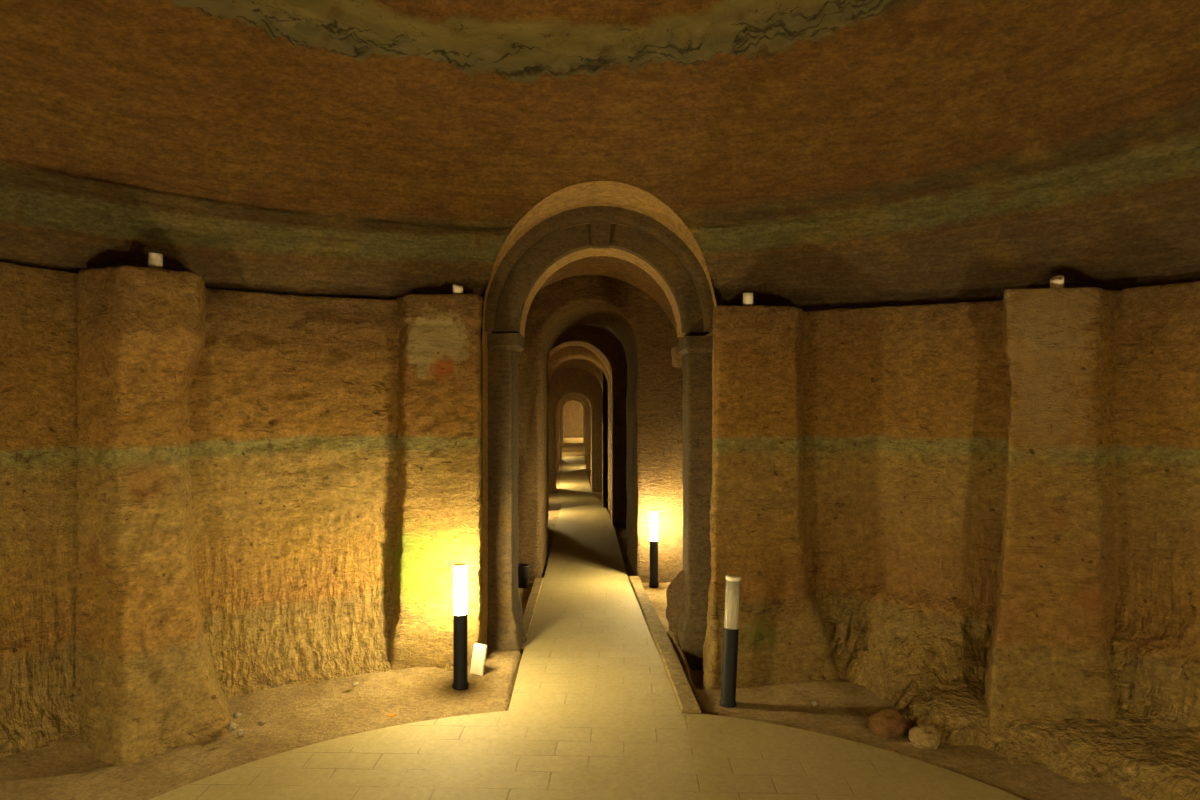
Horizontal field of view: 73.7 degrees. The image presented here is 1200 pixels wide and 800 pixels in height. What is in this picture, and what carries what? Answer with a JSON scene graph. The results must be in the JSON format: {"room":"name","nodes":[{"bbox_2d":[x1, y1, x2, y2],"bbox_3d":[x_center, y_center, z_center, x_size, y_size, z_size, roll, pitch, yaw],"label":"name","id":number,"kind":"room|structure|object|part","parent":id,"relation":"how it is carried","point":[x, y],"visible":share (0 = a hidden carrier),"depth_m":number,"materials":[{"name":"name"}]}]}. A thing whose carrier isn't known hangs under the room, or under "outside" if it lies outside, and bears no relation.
{"room":"underground catacomb","nodes":[
{"label":"underground catacomb","id":0,"kind":"room"},
{"bbox_2d":[0,630,1137,799],"bbox_3d":[0.000,1.585,2.000,6.600,0.226,6.800,0,0,0],"label":"floor","id":1,"kind":"structure","parent":0,"point":[296,716],"depth_m":3.82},
{"bbox_2d":[225,723,237,731],"bbox_3d":[-1.706,1.514,3.708,0.054,0.039,0.059,0,0,-27],"label":"pebble","id":2,"kind":"object","parent":1,"relation":"on","point":[230,727],"visible":1,"depth_m":3.69,"materials":[{"name":"stone"}]},
{"bbox_2d":[233,712,241,717],"bbox_3d":[-1.744,1.515,3.846,0.039,0.024,0.040,0,0,0],"label":"pebble","id":3,"kind":"object","parent":1,"relation":"on","point":[236,714],"visible":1,"depth_m":3.83,"materials":[{"name":"stone"}]},
{"bbox_2d":[236,729,244,735],"bbox_3d":[-1.643,1.518,3.651,0.032,0.026,0.034,0,0,20],"label":"pebble","id":4,"kind":"object","parent":1,"relation":"on","point":[241,731],"visible":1,"depth_m":3.64,"materials":[{"name":"stone"}]},
{"bbox_2d":[257,721,265,725],"bbox_3d":[-1.587,1.514,3.751,0.038,0.025,0.031,0,0,0],"label":"pebble","id":5,"kind":"object","parent":1,"relation":"on","point":[260,723],"visible":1,"depth_m":3.74,"materials":[{"name":"stone"}]},
{"bbox_2d":[452,563,468,689],"bbox_3d":[-0.755,1.240,4.330,0.088,0.701,0.088,0,0,0],"label":"bollard light","id":6,"kind":"object","parent":1,"relation":"on","point":[460,616],"visible":0.94,"depth_m":4.30,"materials":[{"name":"paint"}]},
{"bbox_3d":[-0.755,1.373,4.330,0.088,0.435,0.088,0,0,0],"label":"post","id":7,"kind":"part","parent":6,"relation":"part of","materials":[{"name":"metal"}]},
{"bbox_3d":[-0.755,1.026,4.330,0.072,0.261,0.072,0,0,0],"label":"lamp shade","id":8,"kind":"part","parent":6,"relation":"part of","materials":[{"name":"white"}]},
{"bbox_2d":[470,643,486,675],"bbox_3d":[-0.681,1.454,4.488,0.085,0.163,0.056,0,0,28],"label":"leaning board","id":9,"kind":"object","parent":1,"relation":"on","point":[479,650],"visible":1,"depth_m":4.48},
{"bbox_2d":[487,222,712,670],"bbox_3d":[0.008,0.323,5.151,1.606,2.855,0.499,0,0,0],"label":"stone arch","id":10,"kind":"object","parent":1,"relation":"on","point":[506,630],"visible":0.71,"depth_m":4.98,"materials":[{"name":"brown stone"}]},
{"bbox_2d":[666,569,684,637],"bbox_3d":[0.622,1.418,5.292,0.368,0.710,0.301,0,0,0],"label":"boulder","id":11,"kind":"object","parent":1,"relation":"on","point":[675,592],"visible":0.23,"depth_m":5.24,"materials":[{"name":"brown stone"}]},
{"bbox_2d":[719,574,740,707],"bbox_3d":[0.666,1.251,4.091,0.114,0.703,0.088,0,0,-6],"label":"bollard light","id":12,"kind":"object","parent":1,"relation":"on","point":[732,593],"visible":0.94,"depth_m":4.06,"materials":[{"name":"paint"}]},
{"bbox_3d":[0.662,1.383,4.092,0.088,0.435,0.088,3,-1,0],"label":"post","id":13,"kind":"part","parent":12,"relation":"part of","materials":[{"name":"metal"}]},
{"bbox_3d":[0.677,1.043,4.095,0.074,0.245,0.074,3,-1,0],"label":"lamp shade","id":14,"kind":"part","parent":12,"relation":"part of","materials":[{"name":"white plastic"}]},
{"bbox_2d":[868,709,912,738],"bbox_3d":[1.348,1.504,3.732,0.200,0.125,0.145,0,0,-11],"label":"rock","id":15,"kind":"object","parent":1,"relation":"on","point":[888,723],"visible":0.99,"depth_m":3.69,"materials":[{"name":"stone"}]},
{"bbox_2d":[909,724,939,748],"bbox_3d":[1.464,1.526,3.597,0.137,0.111,0.121,0,0,0],"label":"rock","id":16,"kind":"object","parent":1,"relation":"on","point":[922,736],"visible":0.95,"depth_m":3.57,"materials":[{"name":"beige stone"}]},
{"bbox_2d":[559,399,585,460],"bbox_3d":[-0.969,0.758,29.300,3.871,3.297,0.614,0,0,0],"label":"wall","id":17,"kind":"structure","parent":0,"point":[562,405],"depth_m":29.00,"materials":[{"name":"brown stone"}]},
{"bbox_2d":[563,400,582,436],"bbox_3d":[-1.200,0.800,37.000,2.400,3.300,0.043,0,0,0],"label":"wall","id":18,"kind":"structure","parent":0,"point":[572,410],"depth_m":37.01,"materials":[{"name":"brown stone"}]},
{"bbox_2d":[556,393,590,470],"bbox_3d":[-0.859,0.744,25.299,3.871,3.326,0.615,0,0,0],"label":"wall","id":19,"kind":"structure","parent":0,"point":[575,396],"depth_m":25.00,"materials":[{"name":"brown stone"}]},
{"bbox_2d":[562,404,584,446],"bbox_3d":[-1.099,0.613,33.250,3.849,3.067,0.513,0,0,0],"label":"wall","id":20,"kind":"structure","parent":0,"point":[564,404],"depth_m":33.00,"materials":[{"name":"brown stone"}]},
{"bbox_2d":[549,368,607,491],"bbox_3d":[-0.620,0.668,19.500,3.868,3.477,1.013,0,0,0],"label":"wall","id":21,"kind":"structure","parent":0,"point":[565,381],"depth_m":19.00,"materials":[{"name":"brown stone"}]},
{"bbox_2d":[547,345,610,510],"bbox_3d":[-0.391,0.252,14.500,4.098,3.887,0.614,0,0,0],"label":"wall","id":22,"kind":"structure","parent":0,"point":[567,353],"depth_m":14.20,"materials":[{"name":"brown stone"}]},
{"bbox_2d":[555,359,602,503],"bbox_3d":[-0.690,0.715,16.900,1.496,3.337,4.413,0,0,0],"label":"ceiling","id":23,"kind":"structure","parent":0,"point":[586,365],"depth_m":17.11,"materials":[{"name":"brown stone"}]},
{"bbox_2d":[150,708,1023,799],"bbox_3d":[-0.050,1.584,2.000,4.000,0.092,4.000,0,0,0],"label":"floor","id":24,"kind":"structure","parent":0,"point":[549,753],"depth_m":3.38,"materials":[{"name":"stone"}]},
{"bbox_2d":[549,326,626,527],"bbox_3d":[-0.359,0.158,12.100,4.100,3.863,0.613,0,0,0],"label":"wall","id":25,"kind":"structure","parent":0,"point":[601,341],"depth_m":11.80,"materials":[{"name":"brown stone"}]},
{"bbox_2d":[566,324,613,334],"bbox_3d":[-0.180,0.431,10.525,1.630,3.268,2.762,0,0,0],"label":"ceiling","id":26,"kind":"structure","parent":0,"point":[590,325],"depth_m":11.71,"materials":[{"name":"brown stone"}]},
{"bbox_2d":[508,456,680,711],"bbox_3d":[-0.491,1.869,17.680,0.978,0.653,27.687,0,0,-2],"label":"path","id":27,"kind":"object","parent":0,"point":[590,643],"visible":1,"depth_m":5.47,"materials":[{"name":"stone"}]},
{"bbox_2d":[521,578,543,652],"bbox_3d":[-0.542,1.699,6.225,0.089,0.301,2.452,0,0,-1],"label":"kerb","id":28,"kind":"object","parent":27,"relation":"on","point":[531,603],"visible":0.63,"depth_m":6.28,"materials":[{"name":"stone"}]},
{"bbox_2d":[629,576,700,712],"bbox_3d":[0.382,1.674,5.690,0.100,0.315,3.526,0,0,-2],"label":"kerb","id":29,"kind":"object","parent":27,"relation":"on","point":[685,697],"visible":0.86,"depth_m":4.78,"materials":[{"name":"stone"}]},
{"bbox_2d":[518,437,670,633],"bbox_3d":[-0.684,1.900,21.688,2.787,0.626,32.742,0,0,-2],"label":"floor","id":30,"kind":"structure","parent":0,"point":[572,446],"depth_m":11.04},
{"bbox_2d":[518,563,529,587],"bbox_3d":[-0.703,1.595,7.250,0.140,0.200,0.140,0,0,0],"label":"pot","id":31,"kind":"object","parent":30,"relation":"on","point":[523,568],"visible":0.78,"depth_m":7.21,"materials":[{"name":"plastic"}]},
{"bbox_2d":[649,511,658,587],"bbox_3d":[0.491,1.363,7.280,0.088,0.701,0.088,0,0,0],"label":"bollard light","id":32,"kind":"object","parent":30,"relation":"on","point":[653,583],"visible":0.95,"depth_m":7.25,"materials":[{"name":"paint"}]},
{"bbox_3d":[0.491,1.496,7.280,0.088,0.435,0.088,0,0,0],"label":"post","id":33,"kind":"part","parent":32,"relation":"part of","materials":[{"name":"metal"}]},
{"bbox_3d":[0.491,1.149,7.280,0.072,0.261,0.072,0,0,0],"label":"lamp shade","id":34,"kind":"part","parent":32,"relation":"part of","materials":[{"name":"white"}]},
{"bbox_2d":[482,222,711,568],"bbox_3d":[-0.052,0.304,6.424,1.798,3.148,2.363,0,0,0],"label":"ceiling","id":35,"kind":"structure","parent":0,"point":[626,271],"depth_m":7.14,"materials":[{"name":"brown stone"}]},
{"bbox_2d":[671,346,682,366],"bbox_3d":[0.582,-0.309,5.744,0.123,0.140,0.251,0,0,0],"label":"corbel","id":36,"kind":"object","parent":35,"relation":"attached to","point":[676,356],"visible":0.49,"depth_m":5.63,"materials":[{"name":"brown stone"}]},
{"bbox_2d":[583,346,610,380],"bbox_3d":[-0.629,0.537,13.301,1.678,3.273,2.013,0,0,0],"label":"ceiling","id":37,"kind":"structure","parent":0,"point":[599,356],"depth_m":13.75,"materials":[{"name":"brown stone"}]},
{"bbox_2d":[0,0,1199,310],"bbox_3d":[0.003,-1.045,1.859,6.342,1.234,6.248,0,0,0],"label":"ceiling","id":38,"kind":"structure","parent":0,"point":[816,155],"depth_m":3.60,"materials":[{"name":"brown stone"}]},
{"bbox_2d":[0,262,1199,799],"bbox_3d":[0.000,0.545,1.863,6.439,2.310,6.364,0,0,0],"label":"wall","id":39,"kind":"structure","parent":0,"point":[293,399],"depth_m":4.20,"materials":[{"name":"brown stone"}]},
{"bbox_2d":[73,265,231,764],"bbox_3d":[-2.005,0.537,3.787,0.517,2.267,0.750,0,0,35],"label":"pilaster","id":40,"kind":"object","parent":39,"relation":"attached to","point":[147,685],"visible":0.94,"depth_m":3.60,"materials":[{"name":"brown stone"}]},
{"bbox_2d":[148,253,162,267],"bbox_3d":[-2.050,-0.641,3.690,0.060,0.068,0.060,0,0,0],"label":"candle","id":41,"kind":"object","parent":40,"relation":"on","point":[155,260],"visible":0.92,"depth_m":3.67,"materials":[{"name":"white wax"}]},
{"bbox_2d":[984,287,1117,734],"bbox_3d":[2.128,0.579,3.695,0.681,2.183,0.520,0,0,20],"label":"pilaster","id":42,"kind":"object","parent":39,"relation":"attached to","point":[1048,657],"visible":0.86,"depth_m":3.65,"materials":[{"name":"brown stone"}]},
{"bbox_2d":[1050,276,1063,287],"bbox_3d":[2.125,-0.546,3.720,0.058,0.068,0.058,0,0,0],"label":"candle","id":43,"kind":"object","parent":42,"relation":"on","point":[1057,281],"visible":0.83,"depth_m":3.70,"materials":[{"name":"white wax"}]},
{"bbox_2d":[518,275,682,582],"bbox_3d":[-0.103,0.058,8.350,3.933,3.798,1.731,0,0,0],"label":"wall","id":44,"kind":"structure","parent":0,"point":[647,335],"depth_m":7.50,"materials":[{"name":"brown stone"}]},
{"bbox_2d":[479,206,722,331],"bbox_3d":[0.000,-0.819,4.895,1.522,0.803,0.072,0,0,0],"label":"molding","id":45,"kind":"structure","parent":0,"point":[618,215],"depth_m":4.86,"materials":[{"name":"stone"}]},
{"bbox_2d":[389,294,483,669],"bbox_3d":[-0.991,0.532,4.724,0.641,2.277,0.461,0,0,-11],"label":"pilaster","id":46,"kind":"object","parent":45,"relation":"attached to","point":[439,518],"visible":0.73,"depth_m":4.57,"materials":[{"name":"beige stone"}]},
{"bbox_2d":[453,284,462,293],"bbox_3d":[-0.822,-0.640,4.630,0.060,0.062,0.060,0,0,0],"label":"candle","id":47,"kind":"object","parent":46,"relation":"on","point":[457,289],"visible":0.88,"depth_m":4.61,"materials":[{"name":"white wax"}]},
{"bbox_2d":[482,181,716,644],"bbox_3d":[0.000,0.231,4.670,1.414,2.840,0.665,0,0,0],"label":"archway","id":48,"kind":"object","parent":45,"relation":"attached to","point":[593,193],"depth_m":4.75,"materials":[{"name":"brown stone"}]},
{"bbox_2d":[702,305,838,689],"bbox_3d":[1.008,0.572,4.620,0.894,2.197,0.672,0,0,0],"label":"pilaster","id":49,"kind":"object","parent":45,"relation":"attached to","point":[757,533],"visible":0.85,"depth_m":4.44,"materials":[{"name":"brown stone"}]},
{"bbox_2d":[743,293,752,305],"bbox_3d":[0.833,-0.568,4.500,0.058,0.070,0.058,0,0,0],"label":"candle","id":50,"kind":"object","parent":49,"relation":"on","point":[747,297],"visible":1,"depth_m":4.48,"materials":[{"name":"white wax"}]}
]}

